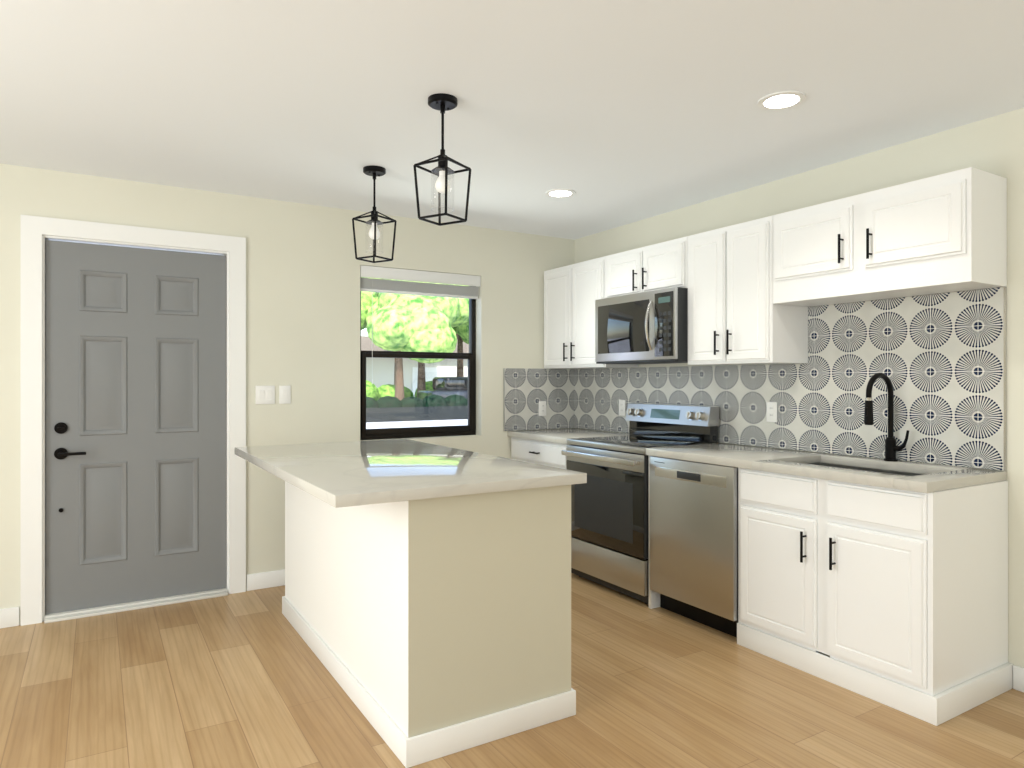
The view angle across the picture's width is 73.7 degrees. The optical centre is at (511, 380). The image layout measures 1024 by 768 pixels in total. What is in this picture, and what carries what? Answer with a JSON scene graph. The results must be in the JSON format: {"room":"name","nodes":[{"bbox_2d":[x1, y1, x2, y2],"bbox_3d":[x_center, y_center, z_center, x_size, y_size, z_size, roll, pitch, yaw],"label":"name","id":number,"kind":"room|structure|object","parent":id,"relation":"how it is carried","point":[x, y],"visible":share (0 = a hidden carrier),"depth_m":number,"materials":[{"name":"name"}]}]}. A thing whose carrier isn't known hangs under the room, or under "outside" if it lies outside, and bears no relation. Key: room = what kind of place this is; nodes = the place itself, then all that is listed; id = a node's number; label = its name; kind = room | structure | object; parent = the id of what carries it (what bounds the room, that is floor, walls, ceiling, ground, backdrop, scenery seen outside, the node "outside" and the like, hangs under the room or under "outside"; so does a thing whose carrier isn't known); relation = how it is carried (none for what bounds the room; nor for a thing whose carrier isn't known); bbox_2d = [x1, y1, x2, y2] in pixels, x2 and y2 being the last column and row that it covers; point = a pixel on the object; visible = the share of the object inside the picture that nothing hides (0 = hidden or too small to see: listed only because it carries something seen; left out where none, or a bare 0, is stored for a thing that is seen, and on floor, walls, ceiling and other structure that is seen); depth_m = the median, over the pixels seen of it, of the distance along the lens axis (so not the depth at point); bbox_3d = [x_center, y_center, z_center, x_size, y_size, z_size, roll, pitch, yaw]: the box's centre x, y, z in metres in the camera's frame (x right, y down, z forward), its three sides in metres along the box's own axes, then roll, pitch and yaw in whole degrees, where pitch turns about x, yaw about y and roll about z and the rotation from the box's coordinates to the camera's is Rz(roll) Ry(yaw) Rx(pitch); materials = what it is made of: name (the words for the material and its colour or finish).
{"room":"kitchen","nodes":[
{"label":"kitchen","id":0,"kind":"room"},
{"bbox_2d":[0,163,573,624],"bbox_3d":[-2.009,0.080,4.086,6.100,2.440,0.150,0,0,-31],"label":"wall","id":1,"kind":"structure","parent":0,"point":[302,301],"depth_m":4.37,"materials":[{"name":"beige paint"}]},
{"bbox_2d":[0,607,18,628],"bbox_3d":[-3.516,1.250,3.072,2.112,0.100,0.015,0,0,-31],"label":"baseboard","id":2,"kind":"structure","parent":1,"relation":"attached to","point":[9,617],"depth_m":3.60,"materials":[{"name":"white wood"}]},
{"bbox_2d":[21,215,245,625],"bbox_3d":[-2.165,0.210,3.981,1.129,2.179,0.168,0,0,-31],"label":"door frame","id":3,"kind":"structure","parent":1,"relation":"attached to","point":[34,229],"depth_m":3.74,"materials":[{"name":"white wood"}]},
{"bbox_2d":[46,240,225,613],"bbox_3d":[-2.136,0.253,3.934,0.913,2.034,0.107,0,0,-31],"label":"entry door","id":4,"kind":"structure","parent":1,"relation":"in","point":[135,424],"depth_m":3.92,"materials":[{"name":"grey paint"}]},
{"bbox_2d":[44,588,227,622],"bbox_3d":[-2.145,1.286,3.948,0.919,0.029,0.145,0,0,-31],"label":"door sill","id":5,"kind":"structure","parent":1,"relation":"attached to","point":[96,611],"depth_m":3.88,"materials":[{"name":"silver metal"}]},
{"bbox_2d":[256,386,274,403],"bbox_3d":[-1.544,0.090,4.274,0.116,0.115,0.012,0,0,-31],"label":"double light switch","id":6,"kind":"object","parent":1,"relation":"attached to","point":[265,394],"visible":1,"depth_m":4.28,"materials":[{"name":"white plastic"}]},
{"bbox_2d":[246,569,284,590],"bbox_3d":[-0.838,1.250,4.705,1.877,0.100,0.012,0,0,-31],"label":"baseboard","id":7,"kind":"structure","parent":1,"relation":"attached to","point":[276,578],"depth_m":4.27,"materials":[{"name":"white wood"}]},
{"bbox_2d":[279,386,290,403],"bbox_3d":[-1.442,0.090,4.337,0.070,0.115,0.012,0,0,-31],"label":"light switch","id":8,"kind":"object","parent":1,"relation":"attached to","point":[284,394],"visible":1,"depth_m":4.33,"materials":[{"name":"white plastic"}]},
{"bbox_2d":[360,265,480,439],"bbox_3d":[-0.661,-0.185,4.901,0.930,1.190,0.132,0,0,-31],"label":"window unit","id":9,"kind":"structure","parent":1,"relation":"in","point":[407,286],"depth_m":4.89,"materials":[{"name":"clear glass"}]},
{"bbox_2d":[360,265,480,384],"bbox_3d":[-0.642,-0.377,4.869,0.922,0.803,0.057,0,0,-31],"label":"blind","id":10,"kind":"object","parent":9,"relation":"attached to","point":[369,284],"depth_m":4.86,"materials":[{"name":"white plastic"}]},
{"bbox_2d":[418,377,467,399],"bbox_3d":[-2.200,0.640,33.039,4.400,1.620,1.840,0,0,-31],"label":"car","id":11,"kind":"object","parent":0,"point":[449,391],"depth_m":31.87,"materials":[{"name":"grey paint"}]},
{"bbox_2d":[0,573,1023,767],"bbox_3d":[-0.149,1.350,1.033,6.100,0.100,7.300,0,0,-31],"label":"floor","id":12,"kind":"structure","parent":0,"point":[246,679],"depth_m":2.71,"materials":[{"name":"brown wood"}]},
{"bbox_2d":[282,481,575,767],"bbox_3d":[-0.517,0.850,3.233,0.708,0.900,1.788,0,0,-31],"label":"kitchen island","id":13,"kind":"object","parent":12,"relation":"on","point":[430,629],"visible":0.96,"depth_m":2.51,"materials":[{"name":"white paint"}]},
{"bbox_2d":[235,439,586,507],"bbox_3d":[-0.606,0.380,3.176,0.990,0.039,1.825,0,0,-31],"label":"island countertop","id":14,"kind":"structure","parent":13,"relation":"on","point":[344,474],"depth_m":2.72,"materials":[{"name":"stone"}]},
{"bbox_2d":[511,437,570,468],"bbox_3d":[0.426,0.863,5.031,0.654,0.874,0.767,0,0,-31],"label":"base cabinet","id":15,"kind":"object","parent":12,"relation":"on","point":[538,452],"visible":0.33,"depth_m":4.86,"materials":[{"name":"white wood"}]},
{"bbox_2d":[508,428,628,443],"bbox_3d":[0.435,0.405,5.036,0.633,0.040,0.767,0,0,-31],"label":"countertop","id":16,"kind":"structure","parent":15,"relation":"on","point":[561,436],"depth_m":4.96,"materials":[{"name":"stone"}]},
{"bbox_2d":[561,403,718,603],"bbox_3d":[0.793,0.731,4.359,0.670,1.138,0.756,0,0,-31],"label":"range","id":17,"kind":"object","parent":12,"relation":"on","point":[610,523],"visible":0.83,"depth_m":4.21,"materials":[{"name":"grey metal"}]},
{"bbox_2d":[649,456,737,637],"bbox_3d":[1.175,0.863,3.779,0.580,0.874,0.625,0,0,-31],"label":"dishwasher","id":18,"kind":"object","parent":12,"relation":"on","point":[693,540],"visible":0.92,"depth_m":3.59,"materials":[{"name":"silver metal"}]},
{"bbox_2d":[737,468,1012,725],"bbox_3d":[1.594,0.863,3.113,0.654,0.874,0.939,0,0,-31],"label":"base cabinet","id":19,"kind":"object","parent":12,"relation":"on","point":[897,618],"visible":1,"depth_m":2.81,"materials":[{"name":"white wood"}]},
{"bbox_2d":[646,443,1006,492],"bbox_3d":[1.433,0.405,3.398,0.633,0.040,1.545,0,0,-31],"label":"countertop","id":20,"kind":"structure","parent":19,"relation":"on","point":[937,477],"depth_m":3.17,"materials":[{"name":"stone"}]},
{"bbox_2d":[782,462,924,537],"bbox_3d":[1.604,0.575,3.143,0.440,0.299,0.720,0,0,-31],"label":"sink","id":21,"kind":"object","parent":20,"relation":"in","point":[871,469],"visible":0.02,"depth_m":3.31,"materials":[{"name":"silver metal"}]},
{"bbox_2d":[864,373,908,460],"bbox_3d":[1.756,0.173,3.203,0.232,0.422,0.118,0,0,-31],"label":"faucet","id":22,"kind":"object","parent":20,"relation":"on","point":[891,448],"visible":1,"depth_m":3.25,"materials":[{"name":"black metal"}]},
{"bbox_2d":[0,0,1023,239],"bbox_3d":[-0.149,-1.190,1.033,6.100,0.100,7.300,0,0,-31],"label":"ceiling","id":23,"kind":"structure","parent":0,"point":[612,114],"depth_m":2.71,"materials":[{"name":"white paint"}]},
{"bbox_2d":[352,165,396,262],"bbox_3d":[-0.741,-0.894,3.676,0.167,0.491,0.167,0,0,32],"label":"pendant light","id":24,"kind":"object","parent":23,"relation":"hanging from","point":[374,171],"visible":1,"depth_m":3.66,"materials":[{"name":"black metal"}]},
{"bbox_2d":[413,93,470,225],"bbox_3d":[-0.281,-0.894,2.768,0.167,0.491,0.167,0,0,32],"label":"pendant light","id":25,"kind":"object","parent":23,"relation":"hanging from","point":[442,103],"visible":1,"depth_m":2.75,"materials":[{"name":"black metal"}]},
{"bbox_2d":[545,189,575,197],"bbox_3d":[0.294,-1.137,4.149,0.184,0.006,0.184,0,0,-31],"label":"recessed light","id":26,"kind":"object","parent":23,"relation":"in","point":[559,193],"visible":0.98,"depth_m":4.15,"materials":[{"name":"white plastic"}]},
{"bbox_2d":[758,91,805,110],"bbox_3d":[1.096,-1.137,2.775,0.184,0.006,0.184,0,0,-31],"label":"recessed light","id":27,"kind":"object","parent":23,"relation":"in","point":[781,100],"visible":1,"depth_m":2.77,"materials":[{"name":"white plastic"}]},
{"bbox_2d":[574,108,1023,667],"bbox_3d":[2.430,0.080,2.517,0.150,2.440,7.150,0,0,-31],"label":"wall","id":28,"kind":"structure","parent":0,"point":[994,144],"depth_m":3.13,"materials":[{"name":"beige paint"}]},
{"bbox_2d":[544,256,638,368],"bbox_3d":[0.554,-0.477,5.109,0.354,0.766,0.767,0,0,-31],"label":"upper cabinet","id":29,"kind":"object","parent":28,"relation":"attached to","point":[573,293],"visible":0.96,"depth_m":5.01,"materials":[{"name":"white wood"}]},
{"bbox_2d":[606,236,687,297],"bbox_3d":[0.952,-0.707,4.456,0.354,0.307,0.758,0,0,-31],"label":"upper cabinet","id":30,"kind":"object","parent":28,"relation":"attached to","point":[662,265],"visible":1,"depth_m":4.32,"materials":[{"name":"white wood"}]},
{"bbox_2d":[595,287,687,363],"bbox_3d":[0.911,-0.333,4.431,0.451,0.436,0.754,0,0,-31],"label":"microwave","id":31,"kind":"object","parent":30,"relation":"attached to","point":[649,327],"visible":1,"depth_m":4.25,"materials":[{"name":"grey metal"}]},
{"bbox_2d":[688,215,807,364],"bbox_3d":[1.306,-0.477,3.875,0.354,0.766,0.598,0,0,-31],"label":"upper cabinet","id":32,"kind":"object","parent":28,"relation":"attached to","point":[736,316],"visible":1,"depth_m":3.72,"materials":[{"name":"white wood"}]},
{"bbox_2d":[503,287,1006,470],"bbox_3d":[1.019,-0.007,4.043,0.672,0.783,3.074,0,0,-31],"label":"tile backsplash","id":33,"kind":"structure","parent":28,"relation":"attached to","point":[939,360],"depth_m":3.48,"materials":[{"name":"grey tile"}]},
{"bbox_2d":[539,401,545,415],"bbox_3d":[0.240,0.220,5.354,0.070,0.115,0.008,0,0,-31],"label":"electrical outlet","id":34,"kind":"object","parent":33,"relation":"attached to","point":[542,408],"visible":1,"depth_m":5.35,"materials":[{"name":"white plastic"}]},
{"bbox_2d":[619,400,625,415],"bbox_3d":[0.808,0.200,5.012,0.008,0.115,0.070,0,0,-31],"label":"electrical outlet","id":35,"kind":"object","parent":33,"relation":"attached to","point":[622,407],"visible":1,"depth_m":5.00,"materials":[{"name":"white plastic"}]},
{"bbox_2d":[767,402,776,421],"bbox_3d":[1.484,0.180,3.902,0.008,0.115,0.070,0,0,-31],"label":"electrical outlet","id":36,"kind":"object","parent":33,"relation":"attached to","point":[771,411],"visible":1,"depth_m":3.90,"materials":[{"name":"white plastic"}]},
{"bbox_2d":[773,167,1006,306],"bbox_3d":[1.708,-0.630,3.215,0.354,0.460,0.944,0,0,-31],"label":"upper cabinet","id":37,"kind":"object","parent":28,"relation":"attached to","point":[943,233],"visible":1,"depth_m":3.00,"materials":[{"name":"white wood"}]},
{"bbox_2d":[1013,665,1023,691],"bbox_3d":[3.129,1.250,1.215,0.012,0.100,3.899,0,0,-31],"label":"baseboard","id":38,"kind":"structure","parent":28,"relation":"attached to","point":[1018,672],"depth_m":2.86,"materials":[{"name":"white wood"}]},
{"label":"outside","id":39,"kind":"structure","parent":0,"visible":0},
{"bbox_2d":[366,419,467,428],"bbox_3d":[-10.135,1.500,51.830,90.000,0.100,89.849,0,0,-31],"label":"ground","id":40,"kind":"structure","parent":39,"point":[421,423],"depth_m":23.03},
{"bbox_2d":[361,336,468,396],"bbox_3d":[-8.043,-0.750,46.282,17.800,4.400,7.300,0,0,-31],"label":"house","id":41,"kind":"structure","parent":40,"relation":"on","point":[414,371],"depth_m":43.44,"materials":[{"name":"beige paint"}]},
{"bbox_2d":[361,277,468,400],"bbox_3d":[-4.167,-5.747,47.405,34.667,14.635,34.222,0,0,-31],"label":"vegetation","id":42,"kind":"object","parent":40,"relation":"on","point":[385,331],"depth_m":28.84,"materials":[{"name":"green plant"}]},
{"bbox_2d":[366,394,467,422],"bbox_3d":[0.797,1.050,27.927,25.000,1.078,1.391,0,0,-31],"label":"hedge","id":43,"kind":"object","parent":40,"relation":"on","point":[463,402],"depth_m":24.78,"materials":[{"name":"green plant"}]}
]}

